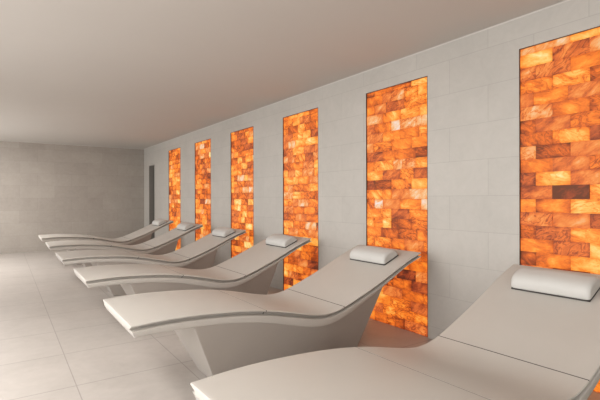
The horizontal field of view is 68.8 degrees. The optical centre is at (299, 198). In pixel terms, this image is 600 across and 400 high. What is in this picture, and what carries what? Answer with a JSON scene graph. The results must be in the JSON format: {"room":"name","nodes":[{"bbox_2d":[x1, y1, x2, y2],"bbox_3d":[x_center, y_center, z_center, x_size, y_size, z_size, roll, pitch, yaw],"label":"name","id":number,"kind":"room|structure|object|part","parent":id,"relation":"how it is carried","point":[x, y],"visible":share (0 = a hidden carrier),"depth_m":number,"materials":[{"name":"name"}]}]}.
{"room":"spa","nodes":[
{"label":"spa","id":0,"kind":"room"},
{"bbox_2d":[0,141,143,253],"bbox_3d":[-6.460,-0.039,10.793,6.666,2.675,0.120,0,0,-34],"label":"wall","id":1,"kind":"structure","parent":0,"point":[45,189],"depth_m":11.09,"materials":[{"name":"stone"}]},
{"bbox_2d":[0,140,135,148],"bbox_3d":[-6.636,-1.371,10.597,5.560,0.010,0.006,0,0,-34],"label":"trim","id":2,"kind":"structure","parent":1,"relation":"attached to","point":[0,140],"depth_m":11.08,"materials":[{"name":"white paint"}]},
{"bbox_2d":[0,0,565,148],"bbox_3d":[-2.266,-1.428,4.625,6.666,0.100,15.397,0,0,-34],"label":"ceiling","id":3,"kind":"structure","parent":0,"point":[138,74],"depth_m":4.13,"materials":[{"name":"paint"}]},
{"bbox_2d":[0,250,599,399],"bbox_3d":[-2.260,1.347,4.629,6.666,0.100,15.397,0,0,-34],"label":"floor","id":4,"kind":"structure","parent":0,"point":[59,339],"depth_m":3.90,"materials":[{"name":"tile"}]},
{"bbox_2d":[38,220,173,263],"bbox_3d":[-3.990,0.889,9.142,2.483,0.812,0.822,0,0,-34],"label":"lounger","id":5,"kind":"object","parent":4,"relation":"on","point":[142,235],"visible":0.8,"depth_m":9.04,"materials":[{"name":"ceramic"}]},
{"bbox_3d":[-3.991,0.834,9.142,0.704,0.134,0.822,0,0,-34],"label":"seat","id":6,"kind":"part","parent":5,"relation":"part of","materials":[{"name":"plastic"}]},
{"bbox_3d":[-3.335,0.674,9.590,0.893,0.387,0.822,0,0,-34],"label":"backrest","id":7,"kind":"part","parent":5,"relation":"part of","materials":[{"name":"ceramic"}]},
{"bbox_2d":[152,219,166,225],"bbox_3d":[-3.108,0.520,9.660,0.196,0.140,0.470,0,0,-34],"label":"pillow","id":8,"kind":"object","parent":5,"relation":"on","point":[157,222],"visible":1,"depth_m":9.50,"materials":[{"name":"fabric"}]},
{"bbox_2d":[45,223,202,266],"bbox_3d":[-3.045,0.888,7.752,2.483,0.812,0.822,0,0,-34],"label":"lounger","id":9,"kind":"object","parent":4,"relation":"on","point":[166,243],"visible":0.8,"depth_m":7.61,"materials":[{"name":"plastic"}]},
{"bbox_3d":[-3.046,0.833,7.751,0.704,0.134,0.822,0,0,-34],"label":"seat","id":10,"kind":"part","parent":9,"relation":"part of","materials":[{"name":"plastic"}]},
{"bbox_3d":[-2.385,0.674,8.193,0.893,0.387,0.822,0,0,-34],"label":"backrest","id":11,"kind":"part","parent":9,"relation":"part of","materials":[{"name":"ceramic"}]},
{"bbox_2d":[177,222,194,230],"bbox_3d":[-2.164,0.519,8.269,0.196,0.140,0.470,0,0,-34],"label":"pillow","id":12,"kind":"object","parent":9,"relation":"on","point":[184,226],"visible":1,"depth_m":8.12,"materials":[{"name":"fabric"}]},
{"bbox_2d":[56,228,245,295],"bbox_3d":[-2.068,0.888,6.314,2.483,0.812,0.822,0,0,-34],"label":"lounger","id":13,"kind":"object","parent":4,"relation":"on","point":[200,254],"visible":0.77,"depth_m":6.12,"materials":[{"name":"plastic"}]},
{"bbox_3d":[-2.069,0.833,6.314,0.704,0.134,0.822,0,0,-34],"label":"seat","id":14,"kind":"part","parent":13,"relation":"part of","materials":[{"name":"ceramic"}]},
{"bbox_3d":[-1.413,0.673,6.763,0.893,0.387,0.822,0,0,-34],"label":"backrest","id":15,"kind":"part","parent":13,"relation":"part of","materials":[{"name":"ceramic"}]},
{"bbox_2d":[212,227,234,237],"bbox_3d":[-1.204,0.519,6.858,0.196,0.140,0.470,0,0,-34],"label":"pillow","id":16,"kind":"object","parent":13,"relation":"on","point":[223,232],"visible":1,"depth_m":6.72,"materials":[{"name":"fabric"}]},
{"bbox_2d":[74,236,310,294],"bbox_3d":[-1.111,0.888,4.939,2.483,0.812,0.822,0,0,-34],"label":"lounger","id":17,"kind":"object","parent":4,"relation":"on","point":[252,271],"visible":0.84,"depth_m":4.71,"materials":[{"name":"ceramic"}]},
{"bbox_3d":[-1.112,0.832,4.938,0.704,0.134,0.822,0,0,-34],"label":"seat","id":18,"kind":"part","parent":17,"relation":"part of","materials":[{"name":"ceramic"}]},
{"bbox_3d":[-0.455,0.673,5.386,0.893,0.387,0.822,0,0,-34],"label":"backrest","id":19,"kind":"part","parent":17,"relation":"part of","materials":[{"name":"ceramic"}]},
{"bbox_2d":[266,234,297,247],"bbox_3d":[-0.240,0.518,5.472,0.196,0.140,0.470,0,0,-34],"label":"pillow","id":20,"kind":"object","parent":17,"relation":"on","point":[279,240],"visible":1,"depth_m":5.35,"materials":[{"name":"fabric"}]},
{"bbox_2d":[103,245,420,376],"bbox_3d":[-0.171,0.887,3.536,2.483,0.812,0.822,0,0,-34],"label":"lounger","id":21,"kind":"object","parent":4,"relation":"on","point":[221,331],"visible":0.89,"depth_m":3.20,"materials":[{"name":"ceramic"}]},
{"bbox_3d":[-0.172,0.832,3.536,0.704,0.134,0.822,0,0,-34],"label":"seat","id":22,"kind":"part","parent":21,"relation":"part of","materials":[{"name":"plastic"}]},
{"bbox_3d":[0.484,0.673,3.985,0.893,0.387,0.822,0,0,-34],"label":"backrest","id":23,"kind":"part","parent":21,"relation":"part of","materials":[{"name":"ceramic"}]},
{"bbox_2d":[350,245,398,264],"bbox_3d":[0.682,0.518,4.097,0.196,0.140,0.470,0,0,-34],"label":"pillow","id":24,"kind":"object","parent":21,"relation":"on","point":[369,254],"visible":1,"depth_m":4.00,"materials":[{"name":"fabric"}]},
{"bbox_2d":[190,264,599,399],"bbox_3d":[0.809,0.887,2.140,2.483,0.812,0.822,0,0,-36],"label":"lounger","id":25,"kind":"object","parent":4,"relation":"on","point":[509,344],"visible":0.98,"depth_m":2.10,"materials":[{"name":"ceramic"}]},
{"bbox_3d":[0.809,0.831,2.139,0.704,0.134,0.822,0,0,-36],"label":"seat","id":26,"kind":"part","parent":25,"relation":"part of","materials":[{"name":"ceramic"}]},
{"bbox_3d":[1.450,0.672,2.610,0.893,0.387,0.822,0,0,-36],"label":"backrest","id":27,"kind":"part","parent":25,"relation":"part of","materials":[{"name":"plastic"}]},
{"bbox_2d":[511,267,599,301],"bbox_3d":[1.600,0.525,2.757,0.196,0.140,0.470,0,0,-36],"label":"pillow","id":28,"kind":"object","parent":25,"relation":"on","point":[563,284],"visible":1,"depth_m":2.68,"materials":[{"name":"white fabric"}]},
{"bbox_2d":[144,0,599,338],"bbox_3d":[-0.035,-0.047,5.962,0.120,2.675,15.097,0,0,-34],"label":"wall","id":29,"kind":"structure","parent":0,"point":[473,80],"depth_m":3.98,"materials":[{"name":"tile"}]},
{"bbox_2d":[149,165,154,239],"bbox_3d":[-3.813,0.177,11.624,0.236,2.230,0.610,0,0,-34],"label":"door","id":30,"kind":"structure","parent":29,"relation":"in","point":[151,167],"depth_m":11.78,"materials":[{"name":"grey paint"}]},
{"bbox_2d":[169,147,180,250],"bbox_3d":[-2.852,0.076,10.042,0.057,2.431,0.830,0,0,-34],"label":"brick panel","id":31,"kind":"object","parent":29,"relation":"attached to","point":[175,154],"visible":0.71,"depth_m":10.00,"materials":[{"name":"orange stone"}]},
{"bbox_2d":[195,139,210,240],"bbox_3d":[-1.895,0.075,8.636,0.057,2.431,0.830,0,0,-34],"label":"brick panel","id":32,"kind":"object","parent":29,"relation":"attached to","point":[202,148],"visible":0.74,"depth_m":8.61,"materials":[{"name":"orange stone"}]},
{"bbox_2d":[231,126,253,257],"bbox_3d":[-0.939,0.075,7.231,0.057,2.431,0.830,0,0,-34],"label":"brick panel","id":33,"kind":"object","parent":29,"relation":"attached to","point":[242,141],"visible":0.73,"depth_m":7.21,"materials":[{"name":"orange stone"}]},
{"bbox_2d":[283,108,317,290],"bbox_3d":[0.018,0.075,5.825,0.057,2.431,0.830,0,0,-34],"label":"brick panel","id":34,"kind":"object","parent":29,"relation":"attached to","point":[300,130],"visible":0.84,"depth_m":5.79,"materials":[{"name":"orange stone"}]},
{"bbox_2d":[145,0,569,148],"bbox_3d":[-0.175,-1.381,6.049,0.006,0.008,14.797,0,0,-34],"label":"trim","id":35,"kind":"structure","parent":29,"relation":"attached to","point":[566,0],"depth_m":4.17,"materials":[{"name":"white paint"}]},
{"bbox_2d":[366,76,427,336],"bbox_3d":[0.974,0.074,4.420,0.057,2.431,0.830,0,0,-34],"label":"brick panel","id":36,"kind":"object","parent":29,"relation":"attached to","point":[396,115],"visible":0.82,"depth_m":4.35,"materials":[{"name":"orange stone"}]},
{"bbox_2d":[519,26,599,392],"bbox_3d":[1.931,0.074,3.015,0.057,2.431,0.830,0,0,-34],"label":"brick panel","id":37,"kind":"object","parent":29,"relation":"attached to","point":[559,78],"visible":0.66,"depth_m":3.10,"materials":[{"name":"orange stone"}]}
]}

